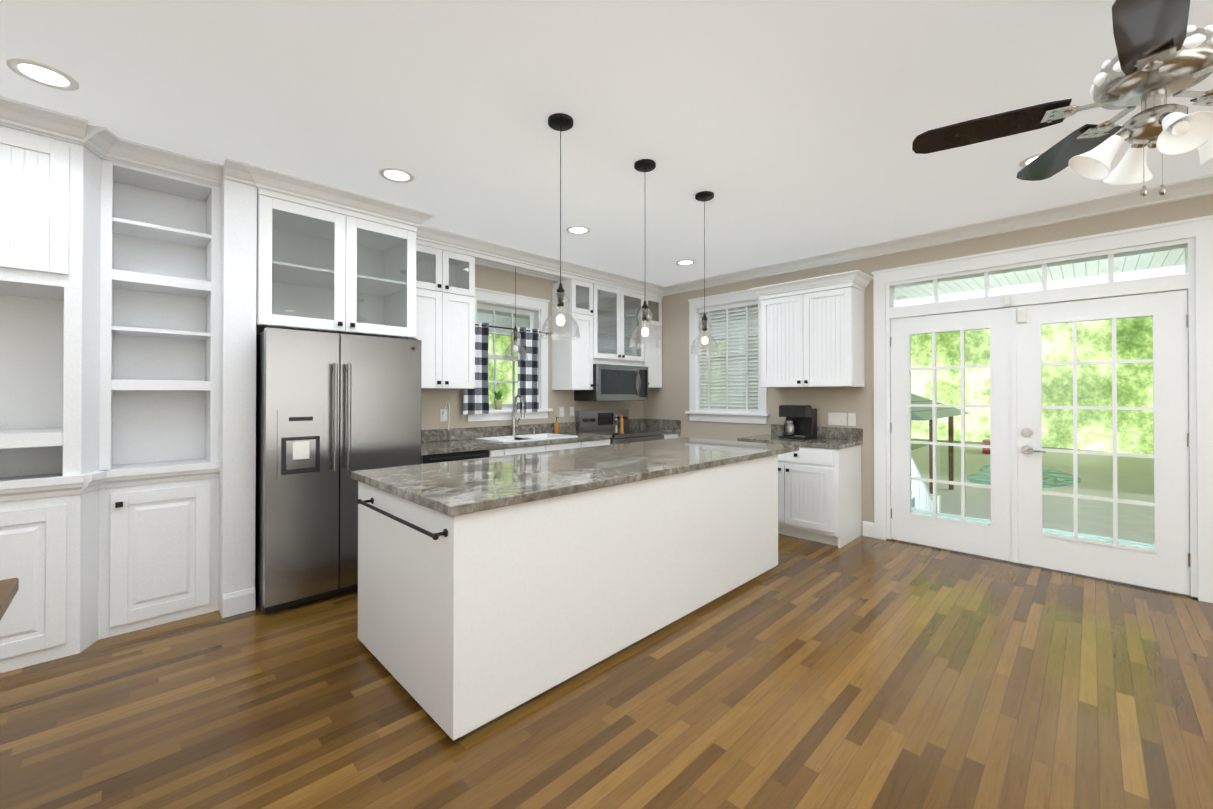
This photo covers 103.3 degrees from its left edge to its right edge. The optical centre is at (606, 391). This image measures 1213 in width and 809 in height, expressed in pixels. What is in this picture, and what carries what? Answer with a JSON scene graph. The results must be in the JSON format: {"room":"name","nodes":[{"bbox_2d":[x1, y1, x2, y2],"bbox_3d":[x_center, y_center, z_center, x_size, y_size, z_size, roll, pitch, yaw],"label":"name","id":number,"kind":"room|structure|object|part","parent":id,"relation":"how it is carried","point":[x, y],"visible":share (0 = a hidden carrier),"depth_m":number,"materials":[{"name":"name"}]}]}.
{"room":"kitchen","nodes":[
{"label":"kitchen","id":0,"kind":"room"},
{"bbox_2d":[421,264,642,431],"bbox_3d":[-2.265,-0.006,3.994,7.960,2.770,0.160,0,-1,-45],"label":"wall","id":1,"kind":"structure","parent":0,"point":[433,402],"depth_m":5.14,"materials":[{"name":"beige paint"}]},
{"bbox_2d":[0,112,95,307],"bbox_3d":[-3.411,-0.938,2.301,1.250,0.791,0.637,0,-1,-45],"label":"upper cabinet","id":2,"kind":"object","parent":1,"relation":"attached to","point":[48,185],"depth_m":2.44,"materials":[{"name":"white paint"}]},
{"bbox_2d":[440,409,446,421],"bbox_3d":[-1.551,0.225,4.580,0.072,0.115,0.007,0,-1,-45],"label":"electrical outlet plate","id":3,"kind":"object","parent":1,"relation":"attached to","point":[442,417],"depth_m":4.57,"materials":[{"name":"paint"}]},
{"bbox_2d":[443,401,449,429],"bbox_3d":[-1.527,0.221,4.578,0.063,0.282,0.030,0,-1,-45],"label":"cord","id":4,"kind":"object","parent":3,"relation":"attached to","point":[444,412],"visible":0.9,"depth_m":4.58,"materials":[{"name":"paint"}]},
{"bbox_2d":[467,287,552,421],"bbox_3d":[-1.064,-0.373,5.143,1.060,1.337,0.220,0,-1,-45],"label":"window","id":5,"kind":"structure","parent":1,"relation":"in","point":[494,356],"depth_m":5.22,"materials":[{"name":"paint"}]},
{"bbox_2d":[493,389,502,409],"bbox_3d":[-1.127,0.079,4.962,0.173,0.211,0.100,0,-1,-45],"label":"potted plant","id":6,"kind":"object","parent":5,"relation":"on","point":[498,403],"visible":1,"depth_m":4.94,"materials":[{"name":"green plant"}]},
{"bbox_2d":[475,324,552,334],"bbox_3d":[-1.017,-0.660,5.037,1.113,0.032,0.078,0,-1,-45],"label":"curtain rod","id":7,"kind":"object","parent":5,"relation":"attached to","point":[551,333],"visible":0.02,"depth_m":5.01,"materials":[{"name":"brown metal"}]},
{"bbox_2d":[463,322,488,413],"bbox_3d":[-1.283,-0.237,4.735,0.295,0.910,0.027,0,-1,-45],"label":"curtain","id":8,"kind":"object","parent":7,"relation":"hanging from","point":[476,399],"visible":0.73,"depth_m":4.76,"materials":[{"name":"fabric"}]},
{"bbox_2d":[516,327,538,412],"bbox_3d":[-0.845,-0.234,5.169,0.300,0.910,0.027,0,-1,-45],"label":"curtain","id":9,"kind":"object","parent":7,"relation":"hanging from","point":[528,377],"visible":0.92,"depth_m":5.18,"materials":[{"name":"fabric"}]},
{"bbox_2d":[475,259,567,281],"bbox_3d":[-2.213,-1.340,3.872,7.530,0.105,0.100,0,-1,-45],"label":"crown molding","id":10,"kind":"structure","parent":1,"relation":"attached to","point":[478,262],"depth_m":5.16,"materials":[{"name":"paint"}]},
{"bbox_2d":[421,420,643,443],"bbox_3d":[-0.713,0.416,5.396,3.451,0.115,0.021,0,-1,-45],"label":"backsplash","id":11,"kind":"structure","parent":1,"relation":"attached to","point":[528,429],"depth_m":4.96,"materials":[{"name":"grey stone"}]},
{"bbox_2d":[559,407,563,416],"bbox_3d":[-0.520,0.231,5.600,0.072,0.115,0.007,0,-1,-45],"label":"electrical outlet plate","id":12,"kind":"object","parent":1,"relation":"attached to","point":[561,414],"depth_m":5.59,"materials":[{"name":"paint"}]},
{"bbox_2d":[569,407,573,415],"bbox_3d":[-0.411,0.232,5.708,0.072,0.115,0.007,0,-1,-45],"label":"electrical outlet plate","id":13,"kind":"object","parent":1,"relation":"attached to","point":[571,409],"depth_m":5.70,"materials":[{"name":"paint"}]},
{"bbox_2d":[574,364,647,400],"bbox_3d":[0.090,-0.104,5.880,0.880,0.427,0.466,0,-1,-45],"label":"microwave","id":14,"kind":"object","parent":1,"relation":"attached to","point":[619,383],"visible":0.96,"depth_m":5.68,"materials":[{"name":"silver metal"}]},
{"bbox_2d":[0,534,1212,808],"bbox_3d":[0.482,1.391,1.209,7.960,0.060,7.970,0,-1,-45],"label":"floor","id":15,"kind":"structure","parent":0,"point":[862,672],"depth_m":2.05,"materials":[{"name":"brown wood"}]},
{"bbox_2d":[0,578,18,619],"bbox_3d":[-1.587,0.974,0.523,1.000,0.765,1.900,0,-1,-45],"label":"dining table","id":16,"kind":"object","parent":15,"relation":"on","point":[9,588],"visible":1,"depth_m":1.45,"materials":[{"name":"brown wood"}]},
{"bbox_2d":[0,468,91,672],"bbox_3d":[-3.414,0.920,2.286,1.256,0.894,0.637,0,-1,-45],"label":"base cabinet","id":17,"kind":"object","parent":15,"relation":"on","point":[46,514],"depth_m":2.43,"materials":[{"name":"white paint"}]},
{"bbox_2d":[92,464,223,643],"bbox_3d":[-2.785,0.940,3.000,0.522,0.864,0.507,0,-1,-45],"label":"base cabinet","id":18,"kind":"object","parent":15,"relation":"on","point":[158,550],"depth_m":2.80,"materials":[{"name":"white paint"}]},
{"bbox_3d":[-2.735,-0.433,2.604,0.195,1.934,0.223,0,-1,-45],"label":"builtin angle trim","id":19,"kind":"part","parent":18,"relation":"part of","materials":[{"name":"white paint"}]},
{"bbox_2d":[108,176,207,471],"bbox_3d":[-2.897,-0.392,3.123,0.432,1.800,0.187,0,-1,-45],"label":"built-in shelves","id":20,"kind":"object","parent":18,"relation":"on","point":[148,294],"depth_m":3.01,"materials":[{"name":"white paint"}]},
{"bbox_2d":[255,326,421,613],"bbox_3d":[-1.968,0.489,3.485,0.955,1.772,0.858,0,-1,-45],"label":"fridge","id":21,"kind":"object","parent":15,"relation":"on","point":[333,410],"visible":0.9,"depth_m":3.10,"materials":[{"name":"silver metal"}]},
{"bbox_2d":[421,448,491,463],"bbox_3d":[-1.481,0.945,4.209,0.655,0.869,0.622,0,-1,-45],"label":"dishwasher","id":22,"kind":"object","parent":15,"relation":"on","point":[448,456],"depth_m":3.98,"materials":[{"name":"black metal"}]},
{"bbox_2d":[421,440,507,455],"bbox_3d":[-1.417,0.485,4.261,0.855,0.039,0.642,0,-1,-45],"label":"countertop","id":23,"kind":"structure","parent":22,"relation":"on","point":[434,447],"depth_m":4.16,"materials":[{"name":"grey stone"}]},
{"bbox_2d":[511,395,537,435],"bbox_3d":[-0.826,0.245,5.048,0.310,0.427,0.214,0,-1,-45],"label":"faucet","id":24,"kind":"object","parent":23,"relation":"on","point":[514,425],"depth_m":5.00,"materials":[{"name":"silver metal"}]},
{"bbox_2d":[475,433,577,442],"bbox_3d":[-0.797,0.561,4.867,0.904,0.208,0.514,0,-1,-45],"label":"sink","id":25,"kind":"object","parent":23,"relation":"in","point":[514,438],"depth_m":4.92,"materials":[{"name":"white ceramic"}]},
{"bbox_2d":[351,457,777,740],"bbox_3d":[-0.032,0.925,3.138,2.758,0.896,1.088,0,-1,-45],"label":"kitchen island","id":26,"kind":"object","parent":15,"relation":"on","point":[490,589],"depth_m":2.24,"materials":[{"name":"white paint"}]},
{"bbox_2d":[351,437,798,516],"bbox_3d":[0.091,0.458,3.281,3.039,0.040,1.164,0,-1,-45],"label":"island countertop","id":27,"kind":"structure","parent":26,"relation":"on","point":[478,485],"depth_m":2.65,"materials":[{"name":"grey stone"}]},
{"bbox_2d":[540,436,609,451],"bbox_3d":[-0.348,0.950,5.333,0.504,0.874,0.617,0,-1,-45],"label":"base cabinet","id":28,"kind":"object","parent":15,"relation":"on","point":[547,443],"depth_m":4.84,"materials":[{"name":"white paint"}]},
{"bbox_2d":[544,432,611,439],"bbox_3d":[-0.324,0.492,5.343,0.460,0.039,0.642,0,-1,-45],"label":"countertop","id":29,"kind":"structure","parent":28,"relation":"on","point":[567,435],"depth_m":5.18,"materials":[{"name":"grey stone"}]},
{"bbox_2d":[554,417,558,433],"bbox_3d":[-0.562,0.377,5.421,0.064,0.190,0.068,0,-1,-45],"label":"soap bottle","id":30,"kind":"object","parent":29,"relation":"on","point":[556,427],"visible":0.98,"depth_m":5.40,"materials":[{"name":"orange plastic"}]},
{"bbox_2d":[576,409,663,444],"bbox_3d":[0.194,0.807,5.770,0.866,1.165,0.707,0,-1,-45],"label":"range","id":31,"kind":"object","parent":15,"relation":"on","point":[596,421],"visible":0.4,"depth_m":5.78,"materials":[{"name":"silver metal"}]},
{"bbox_2d":[614,415,618,433],"bbox_3d":[0.108,0.365,5.383,0.053,0.210,0.054,0,-1,-45],"label":"salt grinder","id":32,"kind":"object","parent":31,"relation":"on","point":[616,425],"visible":1,"depth_m":5.36,"materials":[{"name":"silver metal"}]},
{"bbox_2d":[619,415,623,433],"bbox_3d":[0.172,0.365,5.425,0.053,0.210,0.054,0,-1,-45],"label":"pepper grinder","id":33,"kind":"object","parent":31,"relation":"on","point":[621,419],"visible":1,"depth_m":5.41,"materials":[{"name":"brown wood"}]},
{"bbox_2d":[664,432,677,438],"bbox_3d":[0.590,0.956,6.262,0.376,0.874,0.617,0,-1,-45],"label":"base cabinet","id":34,"kind":"object","parent":15,"relation":"on","point":[667,435],"depth_m":6.04,"materials":[{"name":"white paint"}]},
{"bbox_2d":[633,428,679,434],"bbox_3d":[0.598,0.498,6.255,0.378,0.039,0.642,0,-1,-45],"label":"countertop","id":35,"kind":"structure","parent":34,"relation":"on","point":[664,429],"depth_m":6.09,"materials":[{"name":"grey stone"}]},
{"bbox_2d":[737,270,873,547],"bbox_3d":[1.931,0.151,4.727,0.636,2.465,1.104,0,-1,-45],"label":"cabinetry","id":36,"kind":"object","parent":15,"relation":"on","point":[812,337],"visible":0.81,"depth_m":4.53,"materials":[{"name":"white paint"}]},
{"bbox_2d":[737,424,862,448],"bbox_3d":[1.903,0.431,4.771,0.612,0.154,0.999,0,-1,-45],"label":"countertop","id":37,"kind":"structure","parent":36,"relation":"on","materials":[{"name":"stone"}]},
{"bbox_2d":[778,405,816,439],"bbox_3d":[1.928,0.299,4.849,0.313,0.338,0.270,0,-1,-45],"label":"coffee maker","id":38,"kind":"object","parent":37,"relation":"on","point":[800,422],"visible":1,"depth_m":4.80,"materials":[{"name":"black plastic"}]},
{"bbox_2d":[0,0,1212,285],"bbox_3d":[0.482,-1.470,1.228,7.960,0.120,7.970,0,-1,-45],"label":"ceiling","id":39,"kind":"structure","parent":0,"point":[784,130],"depth_m":2.33,"materials":[{"name":"paint"}]},
{"bbox_2d":[6,58,78,90],"bbox_3d":[-2.487,-1.399,2.124,0.210,0.008,0.210,0,-1,-45],"label":"recessed light","id":40,"kind":"object","parent":39,"relation":"in","point":[42,74],"visible":1,"depth_m":2.12,"materials":[{"name":"paint"}]},
{"bbox_2d":[379,167,413,182],"bbox_3d":[-1.351,-1.393,3.093,0.210,0.008,0.210,0,-1,-45],"label":"recessed light","id":41,"kind":"object","parent":39,"relation":"in","point":[397,175],"visible":1,"depth_m":3.09,"materials":[{"name":"paint"}]},
{"bbox_2d":[503,268,527,360],"bbox_3d":[-0.931,-0.855,4.912,0.250,1.060,0.250,0,-1,-45],"label":"light","id":42,"kind":"object","parent":39,"relation":"hanging from","point":[515,340],"visible":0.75,"depth_m":4.90,"materials":[{"name":"clear glass"}]},
{"bbox_2d":[541,113,579,339],"bbox_3d":[-0.237,-0.839,2.476,0.200,1.124,0.200,0,-1,-45],"label":"pendant light","id":43,"kind":"object","parent":39,"relation":"hanging from","point":[560,122],"visible":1,"depth_m":2.46,"materials":[{"name":"clear glass"}]},
{"bbox_2d":[566,226,590,234],"bbox_3d":[-0.242,-1.386,4.120,0.210,0.008,0.210,0,-1,-45],"label":"recessed light","id":44,"kind":"object","parent":39,"relation":"in","point":[578,230],"visible":1,"depth_m":4.12,"materials":[{"name":"paint"}]},
{"bbox_2d":[629,159,660,347],"bbox_3d":[0.236,-0.836,2.943,0.200,1.124,0.200,0,-1,-45],"label":"pendant light","id":45,"kind":"object","parent":39,"relation":"hanging from","point":[645,165],"visible":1,"depth_m":2.92,"materials":[{"name":"clear glass"}]},
{"bbox_2d":[676,259,695,264],"bbox_3d":[0.845,-1.379,5.125,0.210,0.008,0.210,0,-1,-45],"label":"recessed light","id":46,"kind":"object","parent":39,"relation":"in","point":[685,262],"visible":0.98,"depth_m":5.12,"materials":[{"name":"paint"}]},
{"bbox_2d":[690,191,718,354],"bbox_3d":[0.695,-0.833,3.397,0.200,1.124,0.200,0,-1,-45],"label":"pendant light","id":47,"kind":"object","parent":39,"relation":"hanging from","point":[703,196],"visible":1,"depth_m":3.38,"materials":[{"name":"clear glass"}]},
{"bbox_2d":[1019,152,1043,167],"bbox_3d":[2.615,-1.394,2.881,0.210,0.008,0.210,0,-1,-45],"label":"recessed light","id":48,"kind":"object","parent":39,"relation":"in","point":[1024,162],"visible":0.19,"depth_m":2.89,"materials":[{"name":"paint"}]},
{"bbox_2d":[1090,25,1212,195],"bbox_3d":[1.795,-1.024,1.575,0.293,0.764,0.293,0,-1,-45],"label":"motor","id":49,"kind":"object","parent":39,"relation":"hanging from","point":[1194,54],"visible":0.77,"depth_m":1.54,"materials":[{"name":"silver metal"}]},
{"bbox_2d":[912,98,1127,153],"bbox_3d":[1.474,-0.986,1.772,0.583,0.035,0.135,0,0,30],"label":"blade","id":50,"kind":"object","parent":49,"relation":"attached to","point":[1039,116],"depth_m":1.78,"materials":[{"name":"brown wood"}]},
{"bbox_2d":[1016,106,1135,180],"bbox_3d":[1.884,-0.985,1.941,0.135,0.035,0.583,0,0,12],"label":"blade","id":51,"kind":"object","parent":49,"relation":"attached to","point":[1057,157],"depth_m":1.94,"materials":[{"name":"black wood"}]},
{"bbox_2d":[1068,111,1212,185],"bbox_3d":[1.795,-0.807,1.574,0.341,0.167,0.340,0,0,-20],"label":"shades","id":52,"kind":"object","parent":49,"relation":"attached to","point":[1181,133],"visible":0.94,"depth_m":1.59,"materials":[{"name":"white glass"}]},
{"bbox_2d":[1109,0,1191,99],"bbox_3d":[1.509,-0.989,1.331,0.583,0.035,0.135,0,0,-42],"label":"blade","id":53,"kind":"object","parent":49,"relation":"attached to","point":[1149,36],"depth_m":1.32,"materials":[{"name":"brown wood"}]},
{"bbox_2d":[1173,89,1212,105],"bbox_3d":[2.171,-0.987,1.603,0.583,0.035,0.135,0,0,-6],"label":"blade","id":54,"kind":"object","parent":49,"relation":"attached to","point":[1202,98],"depth_m":1.59,"materials":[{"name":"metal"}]},
{"bbox_2d":[1180,65,1212,95],"bbox_3d":[1.938,-0.989,1.227,0.135,0.035,0.583,0,0,-24],"label":"blade","id":55,"kind":"object","parent":49,"relation":"attached to","point":[1209,69],"depth_m":1.48,"materials":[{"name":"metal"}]},
{"bbox_2d":[643,194,1212,522],"bbox_3d":[3.254,-0.007,3.962,0.160,2.770,7.650,0,-1,-45],"label":"wall","id":56,"kind":"structure","parent":0,"point":[669,400],"depth_m":4.69,"materials":[{"name":"beige paint"}]},
{"bbox_2d":[644,420,679,427],"bbox_3d":[0.733,0.422,6.374,0.020,0.115,0.621,0,-1,-45],"label":"backsplash","id":57,"kind":"structure","parent":56,"relation":"attached to","point":[647,423],"depth_m":6.36,"materials":[{"name":"grey stone"}]},
{"bbox_2d":[685,289,769,423],"bbox_3d":[1.457,-0.404,5.738,0.220,1.527,1.100,0,-1,-45],"label":"window","id":58,"kind":"structure","parent":56,"relation":"in","point":[730,356],"depth_m":5.80,"materials":[{"name":"paint"}]},
{"bbox_2d":[699,300,757,411],"bbox_3d":[1.453,-0.405,5.734,0.060,1.262,0.800,0,-1,-45],"label":"window blind","id":59,"kind":"object","parent":58,"relation":"attached to","point":[728,399],"visible":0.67,"depth_m":5.71,"materials":[{"name":"white plastic"}]},
{"bbox_2d":[828,413,846,425],"bbox_3d":[2.303,0.271,4.796,0.013,0.125,0.175,0,-1,-45],"label":"switch plate","id":60,"kind":"object","parent":56,"relation":"attached to","point":[837,418],"depth_m":4.79,"materials":[{"name":"white plastic"}]},
{"bbox_2d":[848,413,855,425],"bbox_3d":[2.401,0.271,4.698,0.013,0.125,0.070,0,-1,-45],"label":"switch plate","id":61,"kind":"object","parent":56,"relation":"attached to","point":[851,416],"depth_m":4.69,"materials":[{"name":"white plastic"}]},
{"bbox_2d":[862,521,873,537],"bbox_3d":[4.174,1.301,2.898,0.016,0.140,4.855,0,-1,-45],"label":"baseboard","id":62,"kind":"structure","parent":56,"relation":"attached to","point":[867,529],"depth_m":4.58,"materials":[{"name":"paint"}]},
{"bbox_2d":[891,282,932,306],"bbox_3d":[2.789,-0.889,4.390,0.006,0.194,0.324,0,-1,-45],"label":"window","id":63,"kind":"structure","parent":56,"relation":"in","point":[924,282],"depth_m":4.38,"materials":[{"name":"clear glass"}]},
{"bbox_2d":[663,174,1212,295],"bbox_3d":[3.161,-1.340,3.879,0.100,0.105,7.650,0,-1,-45],"label":"crown molding","id":64,"kind":"structure","parent":56,"relation":"attached to","point":[1175,191],"depth_m":3.96,"materials":[{"name":"paint"}]},
{"bbox_2d":[890,307,1017,562],"bbox_3d":[2.979,0.344,4.175,0.063,2.044,0.903,0,-1,-45],"label":"french door","id":65,"kind":"structure","parent":56,"relation":"in","point":[997,538],"depth_m":4.09,"materials":[{"name":"paint"}]},
{"bbox_2d":[938,273,983,300],"bbox_3d":[3.045,-0.892,4.131,0.006,0.196,0.316,0,-1,-45],"label":"window","id":66,"kind":"structure","parent":56,"relation":"in","point":[983,273],"depth_m":4.12,"materials":[{"name":"clear glass"}]},
{"bbox_2d":[1004,295,1026,322],"bbox_3d":[3.261,-0.663,3.828,0.056,0.220,0.135,0,-1,-45],"label":"sensor","id":67,"kind":"object","parent":56,"relation":"attached to","point":[1022,315],"visible":0.98,"depth_m":3.82,"materials":[{"name":"white plastic"}]},
{"bbox_2d":[989,266,1041,294],"bbox_3d":[3.297,-0.893,3.877,0.006,0.196,0.321,0,-1,-45],"label":"window","id":68,"kind":"structure","parent":56,"relation":"in","point":[1041,275],"depth_m":3.89,"materials":[{"name":"clear glass"}]},
{"bbox_2d":[872,215,1212,602],"bbox_3d":[3.317,0.127,3.889,0.212,2.542,2.064,0,-1,-45],"label":"door frame","id":69,"kind":"structure","parent":56,"relation":"attached to","point":[1194,236],"depth_m":3.48,"materials":[{"name":"paint"}]},
{"bbox_2d":[1047,256,1107,288],"bbox_3d":[3.548,-0.896,3.624,0.006,0.195,0.324,0,-1,-45],"label":"window","id":70,"kind":"structure","parent":56,"relation":"in","point":[1102,256],"depth_m":3.61,"materials":[{"name":"clear glass"}]},
{"bbox_2d":[1016,290,1189,594],"bbox_3d":[3.607,0.340,3.545,0.154,2.044,0.889,0,-1,-45],"label":"french door","id":71,"kind":"structure","parent":56,"relation":"in","point":[1164,564],"depth_m":3.46,"materials":[{"name":"paint"}]},
{"bbox_2d":[1114,245,1186,281],"bbox_3d":[3.803,-0.897,3.365,0.006,0.196,0.335,0,-1,-45],"label":"window","id":72,"kind":"structure","parent":56,"relation":"in","point":[1179,245],"depth_m":3.36,"materials":[{"name":"clear glass"}]},
{"label":"outside","id":73,"kind":"structure","parent":0,"visible":0},
{"bbox_2d":[706,339,1153,543],"bbox_3d":[4.495,-0.229,10.642,100.000,6.200,90.000,0,-1,-45],"label":"ground","id":74,"kind":"structure","parent":73,"point":[1057,481],"depth_m":13.04,"materials":[{"name":"green plant"}]},
{"bbox_2d":[488,316,1152,454],"bbox_3d":[0.398,-7.250,3.454,61.557,21.750,60.921,0,-1,-45],"label":"trees","id":75,"kind":"object","parent":74,"relation":"on","point":[1140,352],"depth_m":23.22,"materials":[{"name":"green plant"}]},
{"bbox_2d":[477,248,1184,548],"bbox_3d":[0.359,0.640,0.776,16.250,3.985,13.800,0,-1,-45],"label":"porch","id":76,"kind":"object","parent":74,"relation":"on","point":[1131,273],"depth_m":5.50,"materials":[{"name":"paint"}]}
]}

